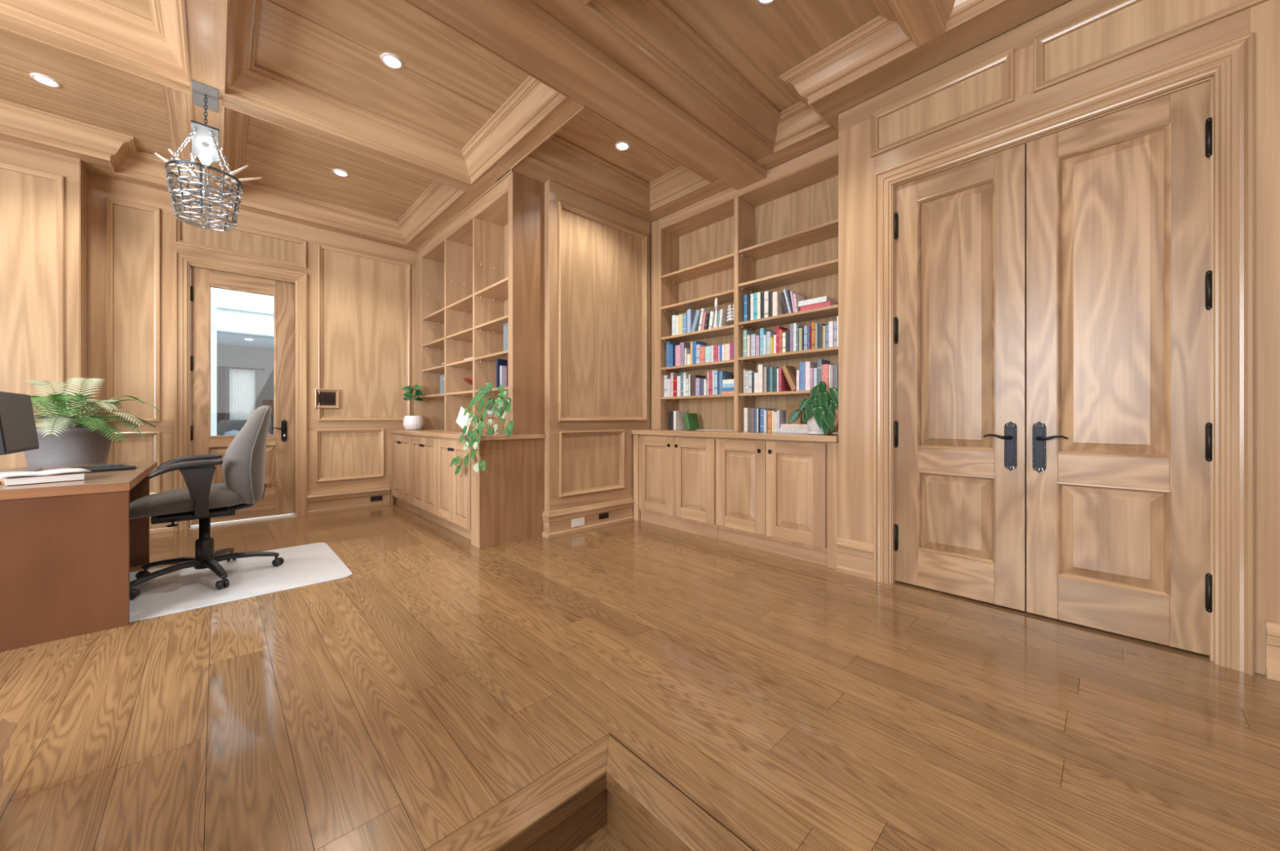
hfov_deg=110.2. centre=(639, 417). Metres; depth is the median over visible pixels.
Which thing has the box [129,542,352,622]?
chair mat
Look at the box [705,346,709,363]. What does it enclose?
book
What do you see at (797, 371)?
book
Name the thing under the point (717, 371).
book
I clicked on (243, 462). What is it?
office chair
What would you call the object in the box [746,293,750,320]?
book
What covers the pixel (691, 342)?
book
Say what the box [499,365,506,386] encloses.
book
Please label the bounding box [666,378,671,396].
book
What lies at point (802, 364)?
book
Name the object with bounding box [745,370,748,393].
book
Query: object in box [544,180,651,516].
wall
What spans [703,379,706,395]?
book
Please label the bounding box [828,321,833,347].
book
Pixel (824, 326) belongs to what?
book
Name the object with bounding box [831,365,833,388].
book
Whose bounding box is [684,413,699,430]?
book
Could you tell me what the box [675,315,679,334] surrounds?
book
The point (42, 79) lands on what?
recessed light
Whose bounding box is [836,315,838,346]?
book
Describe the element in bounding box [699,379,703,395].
book
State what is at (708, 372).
book
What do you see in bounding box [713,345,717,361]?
book
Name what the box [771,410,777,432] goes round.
book
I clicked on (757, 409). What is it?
book
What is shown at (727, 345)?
book
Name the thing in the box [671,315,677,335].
book
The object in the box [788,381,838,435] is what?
pothos
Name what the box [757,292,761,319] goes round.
book
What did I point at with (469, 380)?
pedestal bowl
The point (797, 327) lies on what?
book
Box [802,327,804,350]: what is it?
book
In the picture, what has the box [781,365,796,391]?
book
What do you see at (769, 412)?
book
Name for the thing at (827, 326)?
book
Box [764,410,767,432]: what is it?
book
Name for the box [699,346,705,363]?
book
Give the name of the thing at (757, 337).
book
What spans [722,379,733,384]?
book
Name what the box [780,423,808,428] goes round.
book
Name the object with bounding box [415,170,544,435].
bookcase
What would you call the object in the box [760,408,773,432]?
book
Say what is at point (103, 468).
keyboard
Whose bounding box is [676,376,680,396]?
book
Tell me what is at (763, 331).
book
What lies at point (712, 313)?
book
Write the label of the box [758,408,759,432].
book
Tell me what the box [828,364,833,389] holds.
book
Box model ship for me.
[726,304,733,325]
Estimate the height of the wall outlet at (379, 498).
0.056 m
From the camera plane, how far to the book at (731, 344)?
3.86 m
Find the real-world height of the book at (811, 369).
0.166 m
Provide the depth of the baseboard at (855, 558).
2.82 m
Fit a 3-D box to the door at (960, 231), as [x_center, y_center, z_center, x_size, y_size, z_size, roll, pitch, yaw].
[1.745,-0.205,2.483,0.098,2.386,0.602,0,0,-44]
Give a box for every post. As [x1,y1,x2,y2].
[633,434,640,521]
[826,442,838,569]
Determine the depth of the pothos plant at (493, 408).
3.39 m
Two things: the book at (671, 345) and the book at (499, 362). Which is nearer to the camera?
the book at (499, 362)
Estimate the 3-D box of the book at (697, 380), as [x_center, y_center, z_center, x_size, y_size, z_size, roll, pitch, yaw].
[0.586,-0.283,4.187,0.152,0.162,0.043,0,0,-44]
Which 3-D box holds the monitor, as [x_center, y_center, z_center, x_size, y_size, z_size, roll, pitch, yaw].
[-3.506,0.085,2.462,0.210,0.445,0.600,0,0,-44]
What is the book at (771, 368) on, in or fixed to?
on the bookcase at (779, 232)
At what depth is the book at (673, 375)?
4.37 m
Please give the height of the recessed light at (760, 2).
0.008 m
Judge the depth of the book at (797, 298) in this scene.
3.44 m
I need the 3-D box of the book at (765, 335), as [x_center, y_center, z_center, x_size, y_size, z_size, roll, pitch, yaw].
[1.067,-0.589,3.682,0.152,0.163,0.021,0,0,-44]
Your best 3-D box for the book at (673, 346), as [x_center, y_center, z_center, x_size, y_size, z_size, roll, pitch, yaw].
[0.389,-0.601,4.407,0.152,0.210,0.036,0,0,-44]
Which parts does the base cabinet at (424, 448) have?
door, door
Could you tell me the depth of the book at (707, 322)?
4.07 m
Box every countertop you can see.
[388,429,545,440]
[631,429,838,442]
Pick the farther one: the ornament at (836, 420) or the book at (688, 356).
the book at (688, 356)
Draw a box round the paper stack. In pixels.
[0,468,90,478]
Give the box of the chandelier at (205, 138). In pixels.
[154,80,262,231]
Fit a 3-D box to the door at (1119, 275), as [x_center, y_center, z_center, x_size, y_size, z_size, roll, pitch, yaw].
[2.158,-0.205,2.050,0.098,2.386,0.585,0,0,-44]
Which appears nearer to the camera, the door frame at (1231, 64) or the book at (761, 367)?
the door frame at (1231, 64)
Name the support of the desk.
on the floor
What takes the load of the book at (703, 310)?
on the bookcase at (779, 232)
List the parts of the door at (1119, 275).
handle plate, lever, raised panel, raised panel, panel edge moulding, panel edge moulding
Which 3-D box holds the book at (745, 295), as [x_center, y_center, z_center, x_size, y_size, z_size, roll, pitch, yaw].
[0.945,-0.920,3.820,0.152,0.230,0.033,0,0,-44]
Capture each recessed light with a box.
[30,73,61,88]
[333,168,349,177]
[380,53,403,69]
[614,141,630,151]
[755,0,775,4]
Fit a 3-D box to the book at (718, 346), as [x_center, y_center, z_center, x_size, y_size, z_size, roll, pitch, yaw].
[0.754,-0.569,4.027,0.152,0.147,0.021,0,0,-44]
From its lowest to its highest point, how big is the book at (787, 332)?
0.175 m
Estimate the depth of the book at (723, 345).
3.93 m
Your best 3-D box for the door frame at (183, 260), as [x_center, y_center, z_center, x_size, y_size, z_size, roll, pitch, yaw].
[-3.805,-0.237,4.305,0.944,2.475,0.156,0,0,-44]
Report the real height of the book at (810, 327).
0.179 m
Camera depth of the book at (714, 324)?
4.00 m
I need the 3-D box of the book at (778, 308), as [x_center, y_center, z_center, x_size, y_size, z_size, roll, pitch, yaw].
[1.134,-0.905,3.627,0.152,0.200,0.042,0,0,-44]
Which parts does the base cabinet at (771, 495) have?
door, door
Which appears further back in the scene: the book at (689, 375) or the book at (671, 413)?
the book at (671, 413)
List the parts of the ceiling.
crown moulding, crown moulding, crown moulding, crown moulding, crown moulding, crown moulding, crown moulding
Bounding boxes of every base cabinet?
[391,433,417,514]
[411,435,444,527]
[437,437,471,540]
[639,435,718,539]
[715,437,826,565]
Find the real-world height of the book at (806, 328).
0.185 m
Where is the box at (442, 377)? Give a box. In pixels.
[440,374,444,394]
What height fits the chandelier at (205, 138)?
0.790 m
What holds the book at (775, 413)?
on the countertop at (833, 437)
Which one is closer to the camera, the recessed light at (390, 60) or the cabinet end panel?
the recessed light at (390, 60)
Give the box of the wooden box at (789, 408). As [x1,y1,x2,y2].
[786,404,807,424]
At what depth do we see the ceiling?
2.80 m
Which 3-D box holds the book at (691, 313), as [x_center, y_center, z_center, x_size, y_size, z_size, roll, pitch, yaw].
[0.516,-0.908,4.277,0.152,0.227,0.042,0,0,-44]
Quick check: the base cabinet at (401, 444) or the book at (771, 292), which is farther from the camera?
the base cabinet at (401, 444)
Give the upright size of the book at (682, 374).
0.224 m
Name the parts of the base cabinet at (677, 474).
door, door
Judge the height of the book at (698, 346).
0.180 m
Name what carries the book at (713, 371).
on the bookcase at (779, 232)
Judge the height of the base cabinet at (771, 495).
0.836 m
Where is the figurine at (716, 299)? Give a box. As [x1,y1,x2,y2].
[714,297,717,328]
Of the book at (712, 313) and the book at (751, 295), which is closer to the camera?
the book at (751, 295)
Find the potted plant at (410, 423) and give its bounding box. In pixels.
[401,384,424,430]
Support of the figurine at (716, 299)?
on the bookcase at (779, 232)
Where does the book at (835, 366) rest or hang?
on the bookcase at (779, 232)
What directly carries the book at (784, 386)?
on the bookcase at (779, 232)
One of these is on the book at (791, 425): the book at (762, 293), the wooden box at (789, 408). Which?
the wooden box at (789, 408)
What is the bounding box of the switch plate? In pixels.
[317,391,335,405]
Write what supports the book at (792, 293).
on the bookcase at (779, 232)
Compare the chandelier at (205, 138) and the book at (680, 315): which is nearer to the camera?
the chandelier at (205, 138)
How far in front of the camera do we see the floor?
1.48 m
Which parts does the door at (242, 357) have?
raised panel, glass pane, handle plate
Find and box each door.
[190,266,295,525]
[893,143,1026,611]
[1026,80,1212,656]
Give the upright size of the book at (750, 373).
0.185 m
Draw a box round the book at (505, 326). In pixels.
[503,323,507,351]
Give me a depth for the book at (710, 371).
4.03 m
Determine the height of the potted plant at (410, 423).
0.514 m
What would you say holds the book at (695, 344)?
on the bookcase at (779, 232)
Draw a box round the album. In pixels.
[506,360,507,386]
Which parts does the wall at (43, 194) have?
panel moulding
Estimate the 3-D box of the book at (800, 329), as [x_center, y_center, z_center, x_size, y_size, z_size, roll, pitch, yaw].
[1.280,-0.596,3.466,0.152,0.177,0.024,0,0,-44]
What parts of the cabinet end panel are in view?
panel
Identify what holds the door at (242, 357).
in the wall at (361, 293)
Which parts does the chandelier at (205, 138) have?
upright rod, upright rod, chain, upright rod, chain, upright rod, ceiling plate, light bulb, canopy plate, chain, chain, upright rod, chain, upright rod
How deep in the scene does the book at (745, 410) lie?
3.77 m
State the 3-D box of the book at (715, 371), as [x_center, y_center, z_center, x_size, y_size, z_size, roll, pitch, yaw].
[0.731,-0.312,4.041,0.152,0.220,0.027,0,0,-44]
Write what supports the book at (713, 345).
on the bookcase at (779, 232)
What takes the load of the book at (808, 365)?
on the bookcase at (779, 232)
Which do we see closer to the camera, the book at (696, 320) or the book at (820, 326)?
the book at (820, 326)
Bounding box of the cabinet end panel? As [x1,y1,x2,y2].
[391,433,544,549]
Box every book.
[0,472,84,486]
[496,359,506,387]
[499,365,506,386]
[503,323,507,351]
[663,375,671,397]
[666,342,679,367]
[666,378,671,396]
[669,411,673,430]
[670,344,675,366]
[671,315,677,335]
[671,373,680,396]
[672,345,675,366]
[673,377,676,396]
[673,411,685,430]
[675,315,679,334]
[675,345,679,366]
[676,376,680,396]
[679,314,682,334]
[680,342,690,365]
[680,373,683,396]
[682,313,687,333]
[683,373,695,396]
[684,348,690,364]
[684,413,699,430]
[685,378,688,395]
[686,354,690,364]
[687,309,696,333]
[688,374,694,395]
[689,374,705,395]
[690,310,701,332]
[690,342,692,364]
[692,341,706,364]
[695,377,706,395]
[696,344,706,364]
[697,308,713,331]
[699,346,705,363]
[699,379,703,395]
[701,312,710,330]
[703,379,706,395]
[704,314,710,329]
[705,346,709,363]
[706,371,709,395]
[708,311,715,328]
[709,346,711,362]
[709,370,712,395]
[711,345,713,362]
[712,370,714,395]
[713,311,718,328]
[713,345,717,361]
[714,370,722,395]
[716,310,720,327]
[717,345,719,361]
[717,370,721,395]
[719,309,732,327]
[719,371,732,395]
[720,344,722,361]
[721,387,733,391]
[721,391,733,394]
[722,344,724,360]
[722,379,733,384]
[722,383,733,388]
[724,343,729,360]
[729,342,733,359]
[742,329,755,357]
[743,294,746,321]
[743,368,754,393]
[743,408,751,431]
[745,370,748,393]
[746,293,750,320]
[746,335,751,356]
[747,408,751,431]
[748,370,758,393]
[750,293,753,320]
[751,333,759,355]
[751,408,762,431]
[752,373,754,392]
[753,292,757,319]
[753,408,756,432]
[754,373,758,392]
[755,335,759,355]
[756,408,758,432]
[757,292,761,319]
[758,364,771,392]
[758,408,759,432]
[760,292,764,318]
[760,328,773,355]
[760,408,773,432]
[763,334,766,355]
[764,291,769,317]
[764,367,767,392]
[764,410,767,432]
[766,331,776,354]
[767,367,769,392]
[767,410,771,432]
[768,291,773,316]
[769,367,772,391]
[770,337,773,354]
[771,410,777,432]
[772,291,786,316]
[772,367,778,391]
[773,334,776,353]
[773,412,777,432]
[776,325,787,353]
[777,368,778,391]
[777,410,787,432]
[778,329,785,353]
[778,367,791,391]
[779,427,808,433]
[780,292,788,314]
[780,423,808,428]
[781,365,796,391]
[782,288,791,313]
[782,332,785,352]
[785,329,789,352]
[786,290,793,312]
[789,324,793,351]
[790,291,801,312]
[793,293,804,312]
[793,323,804,351]
[795,325,802,351]
[796,369,799,391]
[798,296,835,307]
[799,328,802,351]
[800,301,837,311]
[800,361,805,391]
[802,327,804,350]
[804,325,808,350]
[804,361,817,390]
[808,326,811,349]
[809,368,813,390]
[811,322,816,349]
[813,368,817,387]
[814,323,818,349]
[817,323,827,348]
[817,359,830,385]
[822,325,826,347]
[822,364,828,389]
[826,324,828,347]
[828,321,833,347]
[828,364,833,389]
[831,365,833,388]
[833,321,836,346]
[833,364,838,389]
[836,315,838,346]
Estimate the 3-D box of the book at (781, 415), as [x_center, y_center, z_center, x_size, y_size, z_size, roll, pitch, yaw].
[1.152,0.032,3.602,0.152,0.177,0.020,0,0,-44]
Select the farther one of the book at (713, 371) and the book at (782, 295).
the book at (713, 371)
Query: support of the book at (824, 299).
on the book at (828, 303)
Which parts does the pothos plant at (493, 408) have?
pot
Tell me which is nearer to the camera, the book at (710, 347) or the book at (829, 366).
the book at (829, 366)
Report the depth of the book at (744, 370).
3.78 m
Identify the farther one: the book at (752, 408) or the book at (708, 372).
the book at (708, 372)
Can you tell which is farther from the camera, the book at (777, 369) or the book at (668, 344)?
the book at (668, 344)
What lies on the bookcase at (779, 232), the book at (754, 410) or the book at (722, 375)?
the book at (722, 375)
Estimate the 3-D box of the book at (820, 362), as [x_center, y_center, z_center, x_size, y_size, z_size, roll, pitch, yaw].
[1.385,-0.318,3.362,0.152,0.226,0.033,0,0,-44]
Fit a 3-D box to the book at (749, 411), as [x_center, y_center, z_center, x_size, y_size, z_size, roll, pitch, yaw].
[0.970,0.023,3.792,0.152,0.195,0.035,0,0,-44]
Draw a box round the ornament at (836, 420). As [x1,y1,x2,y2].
[827,408,838,435]
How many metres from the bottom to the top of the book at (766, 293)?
0.220 m
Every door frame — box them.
[173,249,306,531]
[873,31,1254,675]
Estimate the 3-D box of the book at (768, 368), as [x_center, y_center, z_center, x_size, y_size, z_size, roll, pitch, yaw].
[1.093,-0.305,3.662,0.152,0.200,0.024,0,0,-44]
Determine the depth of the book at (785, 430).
3.46 m
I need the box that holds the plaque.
[314,388,338,408]
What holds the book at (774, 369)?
on the bookcase at (779, 232)
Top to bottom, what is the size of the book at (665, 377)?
0.218 m
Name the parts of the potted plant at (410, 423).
ribbed pot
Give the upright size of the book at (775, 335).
0.154 m
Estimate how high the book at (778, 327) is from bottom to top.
0.220 m
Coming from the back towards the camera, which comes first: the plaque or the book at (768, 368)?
the plaque
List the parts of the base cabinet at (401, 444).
door, door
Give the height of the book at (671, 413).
0.181 m
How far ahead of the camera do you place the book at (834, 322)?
3.22 m
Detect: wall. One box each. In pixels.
[0,139,87,468]
[87,172,415,527]
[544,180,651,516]
[838,0,1279,675]
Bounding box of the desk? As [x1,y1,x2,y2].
[0,461,157,652]
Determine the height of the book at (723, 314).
0.163 m
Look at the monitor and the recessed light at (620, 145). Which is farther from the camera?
the recessed light at (620, 145)
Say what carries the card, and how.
on the countertop at (428, 433)
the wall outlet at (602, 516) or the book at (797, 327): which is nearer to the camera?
the book at (797, 327)
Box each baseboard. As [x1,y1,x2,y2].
[149,516,173,534]
[306,485,391,515]
[542,497,634,538]
[835,537,873,581]
[1265,619,1279,681]
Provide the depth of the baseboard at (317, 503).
4.82 m
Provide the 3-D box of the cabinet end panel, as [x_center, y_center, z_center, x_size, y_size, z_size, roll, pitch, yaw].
[-1.835,0.588,4.446,0.560,0.824,2.392,0,0,-44]
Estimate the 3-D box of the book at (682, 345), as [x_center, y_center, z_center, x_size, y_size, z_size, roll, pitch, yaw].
[0.455,-0.607,4.324,0.152,0.222,0.046,0,0,-44]
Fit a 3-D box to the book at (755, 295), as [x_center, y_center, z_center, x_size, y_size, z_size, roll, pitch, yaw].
[1.011,-0.920,3.754,0.152,0.231,0.038,0,0,-44]
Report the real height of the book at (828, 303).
0.044 m
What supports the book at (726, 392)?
on the bookcase at (779, 232)
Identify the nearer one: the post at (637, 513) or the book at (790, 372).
the book at (790, 372)
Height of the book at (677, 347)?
0.203 m
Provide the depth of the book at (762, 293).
3.65 m
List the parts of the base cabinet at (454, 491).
door, door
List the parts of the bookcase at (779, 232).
panel, shelf, shelf, shelf, shelf, shelf, shelf, shelf, shelf, shelf, shelf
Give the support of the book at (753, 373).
on the bookcase at (779, 232)
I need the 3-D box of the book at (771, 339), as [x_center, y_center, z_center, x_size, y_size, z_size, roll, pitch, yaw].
[1.111,-0.575,3.635,0.152,0.134,0.022,0,0,-44]
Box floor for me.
[0,503,1279,850]
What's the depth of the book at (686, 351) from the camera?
4.25 m
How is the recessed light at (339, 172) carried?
in the ceiling
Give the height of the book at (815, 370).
0.164 m
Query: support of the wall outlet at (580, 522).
attached to the wall at (597, 253)
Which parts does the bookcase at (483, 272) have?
panel, shelf, shelf, shelf, shelf, shelf, shelf, shelf, shelf, shelf, shelf, shelf, shelf, panel, panel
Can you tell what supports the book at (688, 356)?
on the bookcase at (779, 232)
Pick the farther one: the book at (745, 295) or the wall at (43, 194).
the book at (745, 295)
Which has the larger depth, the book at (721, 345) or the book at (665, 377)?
the book at (665, 377)
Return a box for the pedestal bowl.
[462,377,472,385]
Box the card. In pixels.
[456,406,472,432]
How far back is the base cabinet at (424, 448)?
4.27 m
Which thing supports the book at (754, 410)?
on the countertop at (833, 437)
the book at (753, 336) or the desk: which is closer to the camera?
the desk
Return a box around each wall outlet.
[370,495,382,502]
[571,516,584,527]
[599,512,608,519]
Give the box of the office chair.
[129,405,284,599]
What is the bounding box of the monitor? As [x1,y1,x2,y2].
[0,391,42,472]
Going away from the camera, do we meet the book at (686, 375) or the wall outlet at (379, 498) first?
the book at (686, 375)
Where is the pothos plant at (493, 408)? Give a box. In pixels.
[449,382,513,477]
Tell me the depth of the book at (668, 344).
4.40 m
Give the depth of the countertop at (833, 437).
3.47 m
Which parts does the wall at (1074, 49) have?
panel moulding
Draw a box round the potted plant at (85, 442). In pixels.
[24,377,159,466]
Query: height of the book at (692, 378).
0.194 m
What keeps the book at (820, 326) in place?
on the bookcase at (779, 232)
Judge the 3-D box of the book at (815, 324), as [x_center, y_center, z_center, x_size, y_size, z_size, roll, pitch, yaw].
[1.366,-0.606,3.379,0.152,0.197,0.015,0,0,-44]
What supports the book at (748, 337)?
on the bookcase at (779, 232)
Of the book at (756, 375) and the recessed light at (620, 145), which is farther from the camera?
the book at (756, 375)
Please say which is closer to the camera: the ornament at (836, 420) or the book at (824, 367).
the ornament at (836, 420)
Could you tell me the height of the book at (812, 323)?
0.205 m
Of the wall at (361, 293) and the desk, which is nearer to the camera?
the desk
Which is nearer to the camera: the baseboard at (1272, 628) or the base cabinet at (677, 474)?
the baseboard at (1272, 628)
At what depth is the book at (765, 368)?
3.62 m
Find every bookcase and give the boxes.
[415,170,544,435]
[651,138,838,433]
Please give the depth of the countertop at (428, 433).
3.84 m
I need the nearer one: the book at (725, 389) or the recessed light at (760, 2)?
the recessed light at (760, 2)
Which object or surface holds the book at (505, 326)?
on the bookcase at (483, 272)
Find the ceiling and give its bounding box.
[0,0,1070,252]
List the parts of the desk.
panel, panel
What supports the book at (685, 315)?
on the bookcase at (779, 232)
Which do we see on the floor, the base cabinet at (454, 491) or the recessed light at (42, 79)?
the base cabinet at (454, 491)
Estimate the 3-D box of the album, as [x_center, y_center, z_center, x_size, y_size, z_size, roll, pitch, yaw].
[-1.065,-0.371,3.759,0.035,0.237,0.173,0,0,-44]
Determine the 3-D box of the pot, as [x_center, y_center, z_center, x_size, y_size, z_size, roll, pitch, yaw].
[1.269,0.022,3.165,0.164,0.165,0.164,0,0,-44]
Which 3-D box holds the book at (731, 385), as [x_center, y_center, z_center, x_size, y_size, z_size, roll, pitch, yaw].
[0.830,-0.276,3.939,0.160,0.031,0.137,0,0,-44]
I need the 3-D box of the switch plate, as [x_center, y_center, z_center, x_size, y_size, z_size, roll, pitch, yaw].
[-3.303,-0.200,4.702,0.160,0.140,0.007,0,0,-44]
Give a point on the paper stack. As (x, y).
(46, 473)
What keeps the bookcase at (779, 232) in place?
on the countertop at (833, 437)
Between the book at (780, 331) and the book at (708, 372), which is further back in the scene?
the book at (708, 372)
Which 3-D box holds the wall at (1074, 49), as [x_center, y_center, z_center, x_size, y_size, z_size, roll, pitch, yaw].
[2.697,-0.500,1.683,0.371,3.000,3.724,0,0,-44]
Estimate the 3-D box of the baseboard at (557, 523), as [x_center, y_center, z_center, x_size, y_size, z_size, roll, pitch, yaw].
[-0.442,0.891,4.043,0.961,0.218,0.105,0,0,-44]
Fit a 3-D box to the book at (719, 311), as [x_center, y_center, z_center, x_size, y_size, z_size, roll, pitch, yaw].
[0.751,-0.876,4.026,0.152,0.162,0.047,0,0,-44]
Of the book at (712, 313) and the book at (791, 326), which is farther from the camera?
the book at (712, 313)
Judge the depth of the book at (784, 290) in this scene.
3.50 m
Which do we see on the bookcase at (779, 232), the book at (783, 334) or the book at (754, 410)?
the book at (783, 334)
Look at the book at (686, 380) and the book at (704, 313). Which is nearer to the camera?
the book at (704, 313)
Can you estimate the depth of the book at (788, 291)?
3.48 m
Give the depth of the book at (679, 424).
4.38 m
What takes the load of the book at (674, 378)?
on the bookcase at (779, 232)
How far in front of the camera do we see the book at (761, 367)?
3.66 m
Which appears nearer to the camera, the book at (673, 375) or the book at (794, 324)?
the book at (794, 324)
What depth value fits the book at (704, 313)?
4.09 m
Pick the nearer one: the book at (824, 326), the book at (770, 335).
the book at (824, 326)
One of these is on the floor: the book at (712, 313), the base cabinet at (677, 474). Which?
the base cabinet at (677, 474)
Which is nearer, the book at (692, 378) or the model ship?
the model ship
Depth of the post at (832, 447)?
2.95 m
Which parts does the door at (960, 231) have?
panel edge moulding, panel edge moulding, raised panel, raised panel, lever, handle plate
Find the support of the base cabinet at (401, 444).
on the floor
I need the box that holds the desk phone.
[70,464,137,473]
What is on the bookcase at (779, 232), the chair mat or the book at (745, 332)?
the book at (745, 332)

